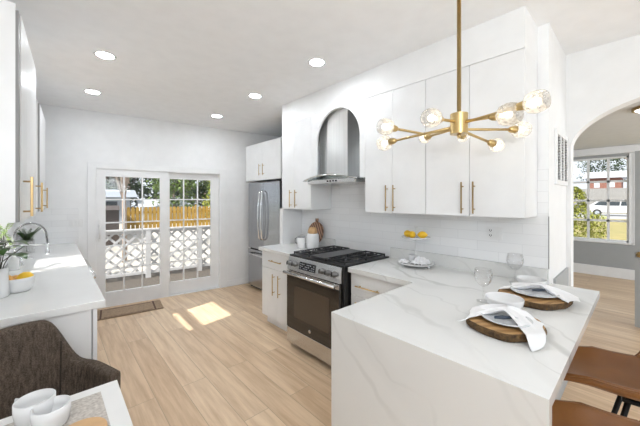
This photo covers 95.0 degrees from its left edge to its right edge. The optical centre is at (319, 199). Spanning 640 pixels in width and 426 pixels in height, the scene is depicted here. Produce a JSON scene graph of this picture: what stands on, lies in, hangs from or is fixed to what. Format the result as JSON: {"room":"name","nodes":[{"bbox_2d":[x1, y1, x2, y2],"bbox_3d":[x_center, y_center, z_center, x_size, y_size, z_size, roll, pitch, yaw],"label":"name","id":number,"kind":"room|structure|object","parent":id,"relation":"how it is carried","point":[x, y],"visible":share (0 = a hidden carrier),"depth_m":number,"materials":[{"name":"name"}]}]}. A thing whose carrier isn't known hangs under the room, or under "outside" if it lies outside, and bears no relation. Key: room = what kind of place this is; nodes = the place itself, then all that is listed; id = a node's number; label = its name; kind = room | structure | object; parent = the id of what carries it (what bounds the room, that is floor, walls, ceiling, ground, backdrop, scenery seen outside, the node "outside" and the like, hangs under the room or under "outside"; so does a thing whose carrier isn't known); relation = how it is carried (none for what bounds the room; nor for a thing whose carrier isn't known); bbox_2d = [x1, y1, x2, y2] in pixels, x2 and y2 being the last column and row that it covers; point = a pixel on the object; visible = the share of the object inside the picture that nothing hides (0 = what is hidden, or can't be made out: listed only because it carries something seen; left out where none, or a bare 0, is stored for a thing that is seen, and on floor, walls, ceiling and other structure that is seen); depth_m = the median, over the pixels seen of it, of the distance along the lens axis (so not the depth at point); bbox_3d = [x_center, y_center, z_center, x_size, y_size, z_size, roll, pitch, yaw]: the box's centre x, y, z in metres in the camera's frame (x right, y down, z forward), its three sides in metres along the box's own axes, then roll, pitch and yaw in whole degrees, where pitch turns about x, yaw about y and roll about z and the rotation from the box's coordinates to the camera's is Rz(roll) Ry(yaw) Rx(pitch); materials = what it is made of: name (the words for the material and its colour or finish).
{"room":"kitchen","nodes":[
{"label":"kitchen","id":0,"kind":"room"},
{"bbox_2d":[0,220,23,265],"bbox_3d":[-2.663,0.147,2.378,0.120,2.686,3.000,0,0,-40],"label":"wall","id":1,"kind":"structure","parent":0,"point":[16,224],"depth_m":2.75,"materials":[{"name":"white paint"}]},
{"bbox_2d":[0,0,42,222],"bbox_3d":[-1.895,-0.433,1.778,0.269,1.097,0.950,0,0,-40],"label":"upper cabinet","id":2,"kind":"object","parent":1,"relation":"attached to","point":[18,185],"visible":1,"depth_m":1.47,"materials":[{"name":"white paint"}]},
{"bbox_2d":[36,100,47,211],"bbox_3d":[-3.042,-0.418,3.106,0.237,1.067,0.900,0,0,-40],"label":"upper cabinet","id":3,"kind":"object","parent":1,"relation":"attached to","point":[40,120],"visible":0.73,"depth_m":2.92,"materials":[{"name":"white paint"}]},
{"bbox_2d":[40,104,279,280],"bbox_3d":[-2.235,0.147,4.644,3.750,2.686,0.140,0,0,-35],"label":"wall","id":4,"kind":"structure","parent":0,"point":[74,137],"depth_m":4.27,"materials":[{"name":"white paint"}]},
{"bbox_2d":[24,208,77,245],"bbox_3d":[-3.408,0.343,3.723,0.530,0.455,0.008,0,0,-35],"label":"tiled wall","id":5,"kind":"structure","parent":4,"relation":"attached to","point":[56,222],"depth_m":3.74,"materials":[{"name":"white tile"}]},
{"bbox_2d":[87,161,226,308],"bbox_3d":[-2.379,0.495,4.510,1.871,2.010,0.193,0,0,-35],"label":"door","id":6,"kind":"structure","parent":4,"relation":"in","point":[97,172],"depth_m":4.45,"materials":[{"name":"white paint"}]},
{"bbox_2d":[227,278,247,286],"bbox_3d":[-1.420,1.440,5.125,0.405,0.100,0.016,0,0,-35],"label":"baseboard","id":7,"kind":"structure","parent":4,"relation":"attached to","point":[243,280],"depth_m":5.10,"materials":[{"name":"white paint"}]},
{"bbox_2d":[6,0,639,136],"bbox_3d":[-0.470,-1.246,0.992,6.040,0.100,8.500,0,0,-42],"label":"ceiling","id":8,"kind":"structure","parent":0,"point":[178,61],"depth_m":2.21,"materials":[{"name":"paint"}]},
{"bbox_2d":[93,51,116,59],"bbox_3d":[-1.782,-1.193,2.434,0.160,0.006,0.160,0,0,-42],"label":"recessed light","id":9,"kind":"object","parent":8,"relation":"in","point":[101,54],"visible":1,"depth_m":2.43,"materials":[{"name":"white plastic"}]},
{"bbox_2d":[96,52,113,58],"bbox_3d":[-1.782,-1.194,2.434,0.122,0.002,0.122,0,0,-42],"label":"diffuser","id":10,"kind":"object","parent":9,"relation":"attached to","point":[104,55],"depth_m":2.43,"materials":[{"name":"white plastic"}]},
{"bbox_2d":[308,58,325,66],"bbox_3d":[-0.028,-1.193,2.557,0.160,0.006,0.160,0,0,-42],"label":"recessed light","id":11,"kind":"object","parent":8,"relation":"in","point":[316,62],"visible":1,"depth_m":2.55,"materials":[{"name":"white plastic"}]},
{"bbox_2d":[310,59,323,65],"bbox_3d":[-0.028,-1.194,2.557,0.122,0.002,0.122,0,0,-42],"label":"diffuser","id":12,"kind":"object","parent":11,"relation":"attached to","point":[313,62],"depth_m":2.55,"materials":[{"name":"white plastic"}]},
{"bbox_2d":[376,0,547,151],"bbox_3d":[0.778,-0.741,1.691,0.697,0.910,0.927,0,0,-42],"label":"chandelier","id":13,"kind":"object","parent":8,"relation":"hanging from","point":[458,120],"visible":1,"depth_m":1.59,"materials":[{"name":"gold metal"}]},
{"bbox_2d":[389,124,398,131],"bbox_3d":[0.436,-0.418,1.723,0.053,0.043,0.042,0,0,-23],"label":"socket","id":14,"kind":"object","parent":13,"relation":"attached to","point":[392,128],"depth_m":1.71,"materials":[{"name":"gold metal"}]},
{"bbox_2d":[433,114,443,122],"bbox_3d":[0.615,-0.413,1.512,0.053,0.043,0.042,0,0,-32],"label":"socket","id":15,"kind":"object","parent":13,"relation":"attached to","point":[439,119],"depth_m":1.49,"materials":[{"name":"gold metal"}]},
{"bbox_2d":[487,139,496,146],"bbox_3d":[1.009,-0.332,1.732,0.055,0.044,0.042,0,0,-28],"label":"socket","id":16,"kind":"object","parent":13,"relation":"attached to","point":[492,143],"depth_m":1.72,"materials":[{"name":"gold metal"}]},
{"bbox_2d":[488,113,501,120],"bbox_3d":[0.857,-0.406,1.441,0.044,0.043,0.055,0,0,-42],"label":"socket","id":17,"kind":"object","parent":13,"relation":"attached to","point":[492,116],"depth_m":1.43,"materials":[{"name":"gold metal"}]},
{"bbox_2d":[508,126,518,132],"bbox_3d":[1.105,-0.404,1.686,0.053,0.043,0.042,0,0,-14],"label":"socket","id":18,"kind":"object","parent":13,"relation":"attached to","point":[512,129],"depth_m":1.67,"materials":[{"name":"gold metal"}]},
{"bbox_2d":[514,100,528,110],"bbox_3d":[0.910,-0.424,1.331,0.042,0.043,0.053,0,0,-30],"label":"socket","id":19,"kind":"object","parent":13,"relation":"attached to","point":[523,105],"depth_m":1.31,"materials":[{"name":"gold metal"}]},
{"bbox_2d":[97,272,639,425],"bbox_3d":[1.324,1.530,2.557,10.600,0.080,8.400,0,0,-42],"label":"floor","id":20,"kind":"structure","parent":0,"point":[212,357],"depth_m":2.73,"materials":[{"name":"brown wood"}]},
{"bbox_2d":[0,309,96,359],"bbox_3d":[-2.450,1.050,2.588,0.580,0.880,2.975,0,0,-42],"label":"base cabinet","id":21,"kind":"object","parent":20,"relation":"on","point":[79,329],"visible":0.13,"depth_m":1.61,"materials":[{"name":"white paint"}]},
{"bbox_2d":[0,243,104,327],"bbox_3d":[-2.451,0.590,2.590,0.580,0.040,3.020,0,0,-42],"label":"countertop","id":22,"kind":"structure","parent":21,"relation":"on","point":[64,284],"depth_m":1.86,"materials":[{"name":"white stone"}]},
{"bbox_2d":[0,223,15,252],"bbox_3d":[-2.442,0.288,2.260,0.146,0.242,0.341,0,0,-42],"label":"potted herb","id":23,"kind":"object","parent":22,"relation":"on","point":[4,231],"visible":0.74,"depth_m":2.28,"materials":[{"name":"green plant"}]},
{"bbox_2d":[0,240,28,298],"bbox_3d":[-1.880,0.406,1.715,0.263,0.329,0.280,0,0,-42],"label":"potted plant","id":24,"kind":"object","parent":22,"relation":"on","point":[4,270],"visible":1,"depth_m":1.72,"materials":[{"name":"white ceramic"}]},
{"bbox_2d":[8,251,21,270],"bbox_3d":[-2.472,0.493,2.372,0.070,0.153,0.064,0,0,-4],"label":"soap bottle","id":25,"kind":"object","parent":22,"relation":"on","point":[13,262],"visible":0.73,"depth_m":2.35,"materials":[{"name":"white ceramic"}]},
{"bbox_2d":[9,275,34,293],"bbox_3d":[-1.885,0.526,1.827,0.156,0.087,0.156,0,0,-42],"label":"fruit bowl","id":26,"kind":"object","parent":22,"relation":"on","point":[25,284],"visible":0.59,"depth_m":1.79,"materials":[{"name":"white ceramic"}]},
{"bbox_2d":[16,272,33,278],"bbox_3d":[-1.844,0.482,1.837,0.067,0.060,0.068,0,0,-24],"label":"lemon","id":27,"kind":"object","parent":26,"relation":"in","point":[22,275],"visible":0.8,"depth_m":1.82,"materials":[{"name":"yellow food"}]},
{"bbox_2d":[16,227,39,251],"bbox_3d":[-3.068,0.433,3.104,0.259,0.273,0.216,0,0,23],"label":"potted plant","id":28,"kind":"object","parent":22,"relation":"on","point":[28,237],"visible":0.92,"depth_m":3.07,"materials":[{"name":"green plant"}]},
{"bbox_2d":[12,222,49,256],"bbox_3d":[-2.598,0.385,2.632,0.265,0.370,0.107,0,0,-42],"label":"kitchen faucet","id":29,"kind":"object","parent":22,"relation":"on","point":[47,252],"visible":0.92,"depth_m":2.67,"materials":[{"name":"silver metal"}]},
{"bbox_2d":[0,320,120,419],"bbox_3d":[-1.157,1.034,1.147,0.662,0.915,0.628,0,0,25],"label":"tub chair","id":30,"kind":"object","parent":20,"relation":"on","point":[34,355],"visible":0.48,"depth_m":1.37,"materials":[{"name":"brown fabric"}]},
{"bbox_2d":[0,380,132,425],"bbox_3d":[-0.903,1.115,0.432,1.145,0.750,1.055,0,0,-42],"label":"dining table","id":31,"kind":"object","parent":20,"relation":"on","point":[116,409],"visible":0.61,"depth_m":1.07,"materials":[{"name":"white paint"}]},
{"bbox_2d":[4,391,110,425],"bbox_3d":[-0.849,0.738,0.816,0.442,0.003,0.450,0,0,-42],"label":"placemat","id":32,"kind":"object","parent":31,"relation":"on","point":[92,405],"visible":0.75,"depth_m":1.03,"materials":[{"name":"grey fabric"}]},
{"bbox_2d":[12,388,55,425],"bbox_3d":[-0.963,0.701,0.991,0.106,0.071,0.127,0,0,-44],"label":"mug","id":33,"kind":"object","parent":32,"relation":"on","point":[22,406],"visible":0.84,"depth_m":0.98,"materials":[{"name":"white ceramic"}]},
{"bbox_2d":[30,395,70,425],"bbox_3d":[-0.886,0.703,0.951,0.100,0.066,0.122,0,0,45],"label":"mug","id":34,"kind":"object","parent":32,"relation":"on","point":[59,415],"visible":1,"depth_m":0.94,"materials":[{"name":"white ceramic"}]},
{"bbox_2d":[69,417,107,425],"bbox_3d":[-0.742,0.729,0.907,0.140,0.014,0.140,0,0,-42],"label":"serving board","id":35,"kind":"object","parent":32,"relation":"on","point":[92,421],"visible":1,"depth_m":0.95,"materials":[{"name":"brown wood"}]},
{"bbox_2d":[97,300,163,320],"bbox_3d":[-2.560,1.484,3.961,0.750,0.011,0.400,0,0,-35],"label":"door mat","id":36,"kind":"object","parent":20,"relation":"on","point":[115,312],"visible":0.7,"depth_m":3.94,"materials":[{"name":"brown fabric"}]},
{"bbox_2d":[248,181,281,289],"bbox_3d":[-0.675,0.598,4.848,0.773,1.745,0.940,0,0,-42],"label":"refrigerator","id":37,"kind":"object","parent":20,"relation":"on","point":[265,198],"visible":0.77,"depth_m":4.64,"materials":[{"name":"silver metal"}]},
{"bbox_2d":[262,251,288,331],"bbox_3d":[-0.278,1.050,3.500,0.628,0.880,0.648,0,0,-42],"label":"base cabinet","id":38,"kind":"object","parent":20,"relation":"on","point":[274,281],"visible":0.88,"depth_m":3.35,"materials":[{"name":"white paint"}]},
{"bbox_2d":[259,235,334,256],"bbox_3d":[-0.278,0.540,3.515,0.645,0.140,0.678,0,0,-42],"label":"countertop","id":39,"kind":"structure","parent":38,"relation":"on","point":[285,250],"depth_m":3.49,"materials":[{"name":"stone"}]},
{"bbox_2d":[295,236,305,248],"bbox_3d":[-0.227,0.500,3.459,0.100,0.139,0.123,0,0,-42],"label":"utensil cup","id":40,"kind":"object","parent":39,"relation":"on","point":[300,242],"visible":1,"depth_m":3.41,"materials":[{"name":"white ceramic"}]},
{"bbox_2d":[306,227,318,248],"bbox_3d":[-0.085,0.446,3.437,0.152,0.248,0.152,0,0,-42],"label":"canister","id":41,"kind":"object","parent":39,"relation":"on","point":[312,238],"visible":0.95,"depth_m":3.38,"materials":[{"name":"white ceramic"}]},
{"bbox_2d":[309,218,323,241],"bbox_3d":[-0.054,0.394,3.635,0.087,0.322,0.284,0,0,-42],"label":"cutting board","id":42,"kind":"object","parent":39,"relation":"on","point":[320,231],"visible":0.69,"depth_m":3.59,"materials":[{"name":"brown wood"}]},
{"bbox_2d":[283,245,388,365],"bbox_3d":[0.149,1.011,2.924,0.755,0.958,0.765,0,0,-42],"label":"gas range","id":43,"kind":"object","parent":20,"relation":"on","point":[318,280],"visible":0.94,"depth_m":2.71,"materials":[{"name":"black metal"}]},
{"bbox_2d":[290,248,388,267],"bbox_3d":[0.186,0.568,2.957,0.655,0.015,0.765,0,0,-42],"label":"cooktop","id":44,"kind":"object","parent":43,"relation":"in","point":[319,259],"depth_m":2.82,"materials":[{"name":"black metal"}]},
{"bbox_2d":[351,273,402,304],"bbox_3d":[0.668,1.050,2.459,0.628,0.880,0.596,0,0,-42],"label":"base cabinet","id":45,"kind":"object","parent":20,"relation":"on","point":[362,287],"visible":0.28,"depth_m":2.37,"materials":[{"name":"white paint"}]},
{"bbox_2d":[331,247,599,425],"bbox_3d":[0.693,0.980,1.882,1.470,1.020,1.494,0,0,-42],"label":"countertop","id":46,"kind":"structure","parent":20,"relation":"on","point":[401,356],"depth_m":1.27,"materials":[{"name":"stone"}]},
{"bbox_2d":[397,226,434,267],"bbox_3d":[0.824,0.401,2.527,0.310,0.338,0.310,0,0,-42],"label":"tiered stand","id":47,"kind":"object","parent":46,"relation":"on","point":[416,237],"visible":0.66,"depth_m":2.46,"materials":[{"name":"white ceramic"}]},
{"bbox_2d":[401,235,429,239],"bbox_3d":[0.824,0.327,2.527,0.240,0.016,0.240,0,0,-42],"label":"tray","id":48,"kind":"object","parent":47,"relation":"on","point":[416,237],"depth_m":2.45,"materials":[{"name":"white ceramic"}]},
{"bbox_2d":[397,258,434,266],"bbox_3d":[0.824,0.543,2.527,0.310,0.018,0.310,0,0,-42],"label":"tray","id":49,"kind":"object","parent":47,"relation":"on","point":[431,262],"depth_m":2.46,"materials":[{"name":"white ceramic"}]},
{"bbox_2d":[410,256,429,264],"bbox_3d":[0.847,0.510,2.477,0.162,0.063,0.153,0,0,-42],"label":"cloth napkin","id":50,"kind":"object","parent":47,"relation":"on","point":[419,260],"visible":1,"depth_m":2.44,"materials":[{"name":"white fabric"}]},
{"bbox_2d":[485,292,524,308],"bbox_3d":[0.957,0.538,1.526,0.176,0.064,0.176,0,0,-42],"label":"serving bowl","id":51,"kind":"object","parent":46,"relation":"on","point":[508,299],"visible":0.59,"depth_m":1.55,"materials":[{"name":"white ceramic"}]},
{"bbox_2d":[466,315,546,342],"bbox_3d":[0.823,0.553,1.293,0.323,0.034,0.262,0,0,-7],"label":"wood slab","id":52,"kind":"object","parent":46,"relation":"on","point":[480,324],"visible":0.48,"depth_m":1.21,"materials":[{"name":"brown wood"}]},
{"bbox_2d":[481,311,532,326],"bbox_3d":[0.819,0.526,1.292,0.196,0.018,0.196,0,0,-42],"label":"dinner plate","id":53,"kind":"object","parent":52,"relation":"on","point":[507,322],"visible":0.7,"depth_m":1.28,"materials":[{"name":"white ceramic"}]},
{"bbox_2d":[458,304,545,351],"bbox_3d":[0.791,0.526,1.270,0.265,0.081,0.319,0,0,-42],"label":"napkin","id":54,"kind":"object","parent":53,"relation":"on","point":[535,334],"visible":1,"depth_m":1.25,"materials":[{"name":"white fabric"}]},
{"bbox_2d":[494,315,528,319],"bbox_3d":[0.828,0.508,1.267,0.149,0.017,0.018,0,0,0],"label":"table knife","id":55,"kind":"object","parent":53,"relation":"on","point":[503,317],"visible":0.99,"depth_m":1.26,"materials":[{"name":"silver metal"}]},
{"bbox_2d":[515,275,546,283],"bbox_3d":[1.390,0.544,1.934,0.170,0.052,0.170,0,0,-42],"label":"serving bowl","id":56,"kind":"object","parent":46,"relation":"on","point":[520,278],"visible":0.56,"depth_m":1.96,"materials":[{"name":"white ceramic"}]},
{"bbox_2d":[498,289,572,310],"bbox_3d":[1.220,0.553,1.668,0.398,0.034,0.323,0,0,-17],"label":"wood slab","id":57,"kind":"object","parent":46,"relation":"on","point":[546,304],"visible":0.43,"depth_m":1.54,"materials":[{"name":"brown wood"}]},
{"bbox_2d":[510,286,559,297],"bbox_3d":[1.215,0.526,1.666,0.230,0.018,0.230,0,0,-42],"label":"dinner plate","id":58,"kind":"object","parent":57,"relation":"on","point":[542,294],"visible":0.74,"depth_m":1.65,"materials":[{"name":"white ceramic"}]},
{"bbox_2d":[499,282,579,302],"bbox_3d":[1.246,0.513,1.670,0.199,0.056,0.352,0,0,-42],"label":"napkin","id":59,"kind":"object","parent":58,"relation":"on","point":[565,296],"visible":0.99,"depth_m":1.65,"materials":[{"name":"white fabric"}]},
{"bbox_2d":[552,399,639,425],"bbox_3d":[0.972,1.007,0.927,0.521,0.970,0.406,0,0,43],"label":"bar stool","id":60,"kind":"object","parent":20,"relation":"on","point":[564,413],"visible":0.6,"depth_m":1.10,"materials":[{"name":"leather"}]},
{"bbox_2d":[563,346,639,416],"bbox_3d":[1.425,1.007,1.366,0.521,0.970,0.406,0,0,43],"label":"bar stool","id":61,"kind":"object","parent":20,"relation":"on","point":[617,373],"visible":0.84,"depth_m":1.43,"materials":[{"name":"leather"}]},
{"bbox_2d":[635,151,639,327],"bbox_3d":[3.968,0.455,3.069,0.226,2.030,0.920,0,0,-42],"label":"door","id":62,"kind":"structure","parent":20,"relation":"on","point":[637,153],"depth_m":3.38,"materials":[{"name":"grey paint"}]},
{"bbox_2d":[282,6,537,125],"bbox_3d":[0.512,-1.068,2.881,0.330,0.256,2.595,0,0,-42],"label":"wall","id":63,"kind":"structure","parent":0,"point":[514,30],"depth_m":2.27,"materials":[{"name":"white paint"}]},
{"bbox_2d":[335,23,553,283],"bbox_3d":[0.577,0.147,3.179,0.167,2.686,3.074,0,0,-42],"label":"wall","id":64,"kind":"structure","parent":0,"point":[545,66],"depth_m":2.02,"materials":[{"name":"white paint"}]},
{"bbox_2d":[280,208,301,243],"bbox_3d":[-0.379,0.343,3.870,0.318,0.455,0.065,0,0,-42],"label":"wall","id":65,"kind":"structure","parent":64,"relation":"attached to","point":[290,219],"depth_m":3.82,"materials":[{"name":"white paint"}]},
{"bbox_2d":[282,117,330,209],"bbox_3d":[-0.188,-0.412,3.616,0.358,1.055,0.565,0,0,-42],"label":"upper cabinet","id":66,"kind":"object","parent":64,"relation":"attached to","point":[296,136],"visible":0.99,"depth_m":3.48,"materials":[{"name":"white paint"}]},
{"bbox_2d":[303,108,364,185],"bbox_3d":[0.217,-0.550,3.067,0.518,0.770,0.778,0,0,-42],"label":"range hood","id":67,"kind":"object","parent":64,"relation":"attached to","point":[339,132],"visible":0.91,"depth_m":3.06,"materials":[{"name":"silver metal"}]},
{"bbox_2d":[308,177,364,185],"bbox_3d":[0.241,-0.188,3.099,0.419,0.045,0.660,0,0,-42],"label":"hood","id":68,"kind":"object","parent":67,"relation":"attached to","point":[334,181],"depth_m":3.02,"materials":[{"name":"silver metal"}]},
{"bbox_2d":[311,99,364,177],"bbox_3d":[0.166,-0.575,3.032,0.020,0.729,0.772,0,0,-42],"label":"trim","id":69,"kind":"structure","parent":67,"relation":"attached to","point":[357,108],"depth_m":2.94,"materials":[{"name":"white paint"}]},
{"bbox_2d":[365,80,425,213],"bbox_3d":[0.727,-0.412,2.611,0.358,1.055,0.602,0,0,-42],"label":"upper cabinet","id":70,"kind":"object","parent":64,"relation":"attached to","point":[395,177],"visible":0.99,"depth_m":2.48,"materials":[{"name":"white paint"}]},
{"bbox_2d":[302,169,548,268],"bbox_3d":[0.638,0.130,2.983,0.008,0.680,2.698,0,0,-42],"label":"tiled wall","id":71,"kind":"structure","parent":64,"relation":"attached to","point":[524,242],"depth_m":2.52,"materials":[{"name":"white tile"}]},
{"bbox_2d":[488,227,502,239],"bbox_3d":[1.322,0.255,2.217,0.010,0.090,0.100,0,0,-42],"label":"wall outlet","id":72,"kind":"object","parent":71,"relation":"attached to","point":[493,232],"visible":1,"depth_m":2.21,"materials":[{"name":"white plastic"}]},
{"bbox_2d":[426,48,536,217],"bbox_3d":[1.149,-0.412,2.146,0.358,1.055,0.650,0,0,-42],"label":"upper cabinet","id":73,"kind":"object","parent":64,"relation":"attached to","point":[465,177],"visible":1,"depth_m":1.98,"materials":[{"name":"white paint"}]},
{"bbox_2d":[554,33,565,277],"bbox_3d":[1.858,0.147,2.357,0.620,2.686,0.134,0,0,-42],"label":"wall","id":74,"kind":"structure","parent":0,"point":[559,54],"depth_m":2.24,"materials":[{"name":"white paint"}]},
{"bbox_2d":[553,267,567,399],"bbox_3d":[1.849,1.025,2.247,0.520,0.930,0.016,0,0,-42],"label":"trim","id":75,"kind":"structure","parent":74,"relation":"attached to","point":[561,278],"depth_m":2.23,"materials":[{"name":"grey paint"}]},
{"bbox_2d":[554,128,567,185],"bbox_3d":[1.863,-0.310,2.260,0.478,0.400,0.015,0,0,-42],"label":"air vent","id":76,"kind":"object","parent":74,"relation":"in","point":[560,140],"visible":1,"depth_m":2.20,"materials":[{"name":"white metal"}]},
{"bbox_2d":[566,34,639,286],"bbox_3d":[3.305,0.147,1.132,0.128,2.686,3.626,0,0,-42],"label":"wall","id":77,"kind":"structure","parent":0,"point":[602,80],"depth_m":2.31,"materials":[{"name":"white paint"}]},
{"bbox_2d":[573,153,634,269],"bbox_3d":[5.321,0.240,6.058,0.150,2.500,8.200,0,0,-42],"label":"wall","id":78,"kind":"structure","parent":0,"point":[622,256],"depth_m":5.71,"materials":[{"name":"grey paint"}]},
{"bbox_2d":[573,152,632,244],"bbox_3d":[5.488,-0.015,5.807,0.140,1.710,0.975,0,0,-42],"label":"window","id":79,"kind":"structure","parent":78,"relation":"in","point":[629,241],"depth_m":5.69,"materials":[{"name":"white paint"}]},
{"bbox_2d":[573,263,634,279],"bbox_3d":[6.486,1.395,4.650,0.020,0.190,4.550,0,0,-42],"label":"baseboard","id":80,"kind":"structure","parent":78,"relation":"attached to","point":[620,273],"depth_m":5.70,"materials":[{"name":"white paint"}]},
{"bbox_2d":[573,144,639,156],"bbox_3d":[6.464,-0.940,4.630,0.080,0.140,4.550,0,0,-42],"label":"trim","id":81,"kind":"structure","parent":78,"relation":"attached to","point":[636,147],"depth_m":5.63,"materials":[{"name":"white paint"}]},
{"bbox_2d":[633,152,634,244],"bbox_3d":[6.201,-0.015,5.023,0.140,1.710,1.195,0,0,-42],"label":"window","id":82,"kind":"structure","parent":78,"relation":"in","point":[633,152],"depth_m":5.40,"materials":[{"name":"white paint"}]},
{"bbox_2d":[573,101,639,149],"bbox_3d":[3.599,-1.060,4.492,4.830,0.100,8.200,0,0,-42],"label":"ceiling","id":83,"kind":"structure","parent":0,"point":[621,127],"depth_m":4.36,"materials":[{"name":"paint"}]},
{"label":"outside","id":84,"kind":"structure","parent":0,"visible":0},
{"bbox_2d":[582,170,626,188],"bbox_3d":[50.060,-1.610,51.223,8.200,6.600,5.600,0,0,-42],"label":"brick house","id":85,"kind":"structure","parent":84,"point":[614,175],"depth_m":49.27,"materials":[{"name":"white paint"}]},
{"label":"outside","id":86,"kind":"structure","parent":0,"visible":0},
{"bbox_2d":[106,266,209,291],"bbox_3d":[-2.823,1.600,5.606,6.100,0.100,2.110,0,0,-35],"label":"deck","id":87,"kind":"object","parent":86,"point":[134,281],"visible":0.11,"depth_m":5.76,"materials":[{"name":"beige wood"}]},
{"bbox_2d":[106,225,209,278],"bbox_3d":[-3.184,1.062,6.030,4.228,0.975,0.101,0,0,-35],"label":"lattice railing","id":88,"kind":"object","parent":87,"relation":"on","point":[147,231],"visible":0.3,"depth_m":5.84,"materials":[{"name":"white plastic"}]},
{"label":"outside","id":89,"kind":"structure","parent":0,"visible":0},
{"bbox_2d":[576,158,626,180],"bbox_3d":[58.424,-5.307,60.703,8.727,13.996,8.496,0,0,-42],"label":"tree","id":90,"kind":"object","parent":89,"point":[603,166],"visible":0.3,"depth_m":59.57,"materials":[{"name":"green plant"}]},
{"bbox_3d":[-0.408,0.147,5.307,0.140,2.686,1.400,0,0,-42],"label":"wall niche","id":91,"kind":"object","parent":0,"visible":0},
{"bbox_2d":[246,137,281,181],"bbox_3d":[-0.683,-0.610,4.888,0.732,0.600,1.050,0,0,-42],"label":"upper cabinet","id":92,"kind":"object","parent":91,"relation":"attached to","point":[264,159],"visible":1,"depth_m":4.61,"materials":[{"name":"white paint"}]},
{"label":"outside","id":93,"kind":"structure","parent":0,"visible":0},
{"bbox_2d":[573,213,626,218],"bbox_3d":[29.754,1.675,30.450,13.000,0.030,65.000,0,0,-42],"label":"street","id":94,"kind":"structure","parent":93,"point":[612,216],"depth_m":28.75,"materials":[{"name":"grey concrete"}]},
{"bbox_2d":[590,202,626,214],"bbox_3d":[30.141,0.875,29.705,1.730,1.590,4.613,0,0,-42],"label":"parked car","id":95,"kind":"object","parent":94,"relation":"on","point":[598,207],"visible":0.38,"depth_m":29.50,"materials":[{"name":"white paint"}]},
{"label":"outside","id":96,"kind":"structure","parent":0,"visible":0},
{"bbox_2d":[573,213,626,239],"bbox_3d":[23.578,1.715,24.831,51.700,0.050,55.000,0,0,-42],"label":"ground","id":97,"kind":"structure","parent":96,"point":[618,230],"depth_m":16.56,"materials":[{"name":"yellow plant"}]},
{"bbox_2d":[573,186,595,237],"bbox_3d":[9.741,0.726,11.014,1.010,2.480,1.037,0,0,-22],"label":"conical shrub","id":98,"kind":"object","parent":97,"relation":"on","point":[580,196],"visible":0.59,"depth_m":10.89,"materials":[{"name":"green plant"}]},
{"bbox_2d":[585,211,606,238],"bbox_3d":[10.459,1.131,11.117,0.806,1.379,0.785,0,0,-42],"label":"shrub","id":99,"kind":"object","parent":97,"relation":"on","point":[597,234],"visible":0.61,"depth_m":10.96,"materials":[{"name":"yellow plant"}]},
{"bbox_2d":[573,188,626,213],"bbox_3d":[37.199,0.140,35.195,0.400,3.100,26.000,0,0,-42],"label":"wall","id":100,"kind":"structure","parent":97,"relation":"on","point":[596,193],"depth_m":36.69,"materials":[{"name":"beige paint"}]},
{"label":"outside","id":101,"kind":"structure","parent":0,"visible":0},
{"bbox_2d":[106,207,209,274],"bbox_3d":[-13.668,1.865,19.989,30.000,1.650,33.600,0,0,-35],"label":"garden","id":102,"kind":"object","parent":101,"point":[154,235],"visible":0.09,"depth_m":8.72,"materials":[{"name":"white"}]},
{"bbox_2d":[106,205,119,245],"bbox_3d":[-7.437,1.315,8.840,2.300,2.250,2.000,0,0,-35],"label":"garden shed","id":103,"kind":"object","parent":102,"relation":"on","point":[112,212],"visible":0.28,"depth_m":8.68,"materials":[{"name":"wood"}]},
{"bbox_2d":[106,190,137,223],"bbox_3d":[-13.256,0.965,13.605,7.900,2.950,5.100,0,0,-35],"label":"house","id":104,"kind":"structure","parent":102,"relation":"on","point":[110,194],"depth_m":13.68,"materials":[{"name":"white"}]},
{"bbox_2d":[115,177,129,262],"bbox_3d":[-5.107,-0.477,7.131,3.245,5.842,2.044,0,0,2],"label":"bare tree","id":105,"kind":"object","parent":102,"relation":"on","point":[120,186],"visible":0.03,"depth_m":7.67,"materials":[{"name":"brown plant"}]},
{"bbox_2d":[106,177,158,215],"bbox_3d":[-12.679,-1.601,19.186,5.458,8.087,4.105,0,0,-42],"label":"evergreen tree","id":106,"kind":"object","parent":102,"relation":"on","point":[136,187],"visible":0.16,"depth_m":19.28,"materials":[{"name":"green plant"}]},
{"bbox_2d":[115,177,193,210],"bbox_3d":[-13.230,-1.510,23.714,3.788,8.267,6.412,0,0,45],"label":"tree","id":107,"kind":"object","parent":102,"relation":"on","point":[147,194],"visible":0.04,"depth_m":22.97,"materials":[{"name":"green plant"}]},
{"bbox_2d":[135,200,188,220],"bbox_3d":[-8.123,1.215,15.092,2.200,2.450,2.400,0,0,-35],"label":"garage","id":108,"kind":"structure","parent":102,"relation":"on","point":[146,203],"depth_m":14.25,"materials":[{"name":"white paint"}]},
{"bbox_2d":[127,205,209,228],"bbox_3d":[-5.121,1.325,11.795,4.705,2.230,0.170,0,0,-35],"label":"picket fence","id":109,"kind":"object","parent":102,"relation":"on","point":[147,212],"visible":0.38,"depth_m":11.28,"materials":[{"name":"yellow wood"}]},
{"bbox_2d":[141,178,199,207],"bbox_3d":[-7.004,0.198,14.184,2.370,4.489,2.394,0,0,18],"label":"bushy tree","id":110,"kind":"object","parent":102,"relation":"on","point":[173,190],"visible":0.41,"depth_m":13.90,"materials":[{"name":"green plant"}]},
{"bbox_2d":[151,178,209,216],"bbox_3d":[-8.367,-0.571,18.381,4.334,6.026,3.081,0,0,-42],"label":"evergreen tree","id":111,"kind":"object","parent":102,"relation":"on","point":[203,189],"visible":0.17,"depth_m":18.47,"materials":[{"name":"green plant"}]},
{"bbox_2d":[171,180,209,212],"bbox_3d":[-7.438,-1.079,21.529,6.958,7.043,3.810,0,0,-42],"label":"bushy tree","id":112,"kind":"object","parent":102,"relation":"on","point":[177,180],"visible":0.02,"depth_m":20.43,"materials":[{"name":"green plant"}]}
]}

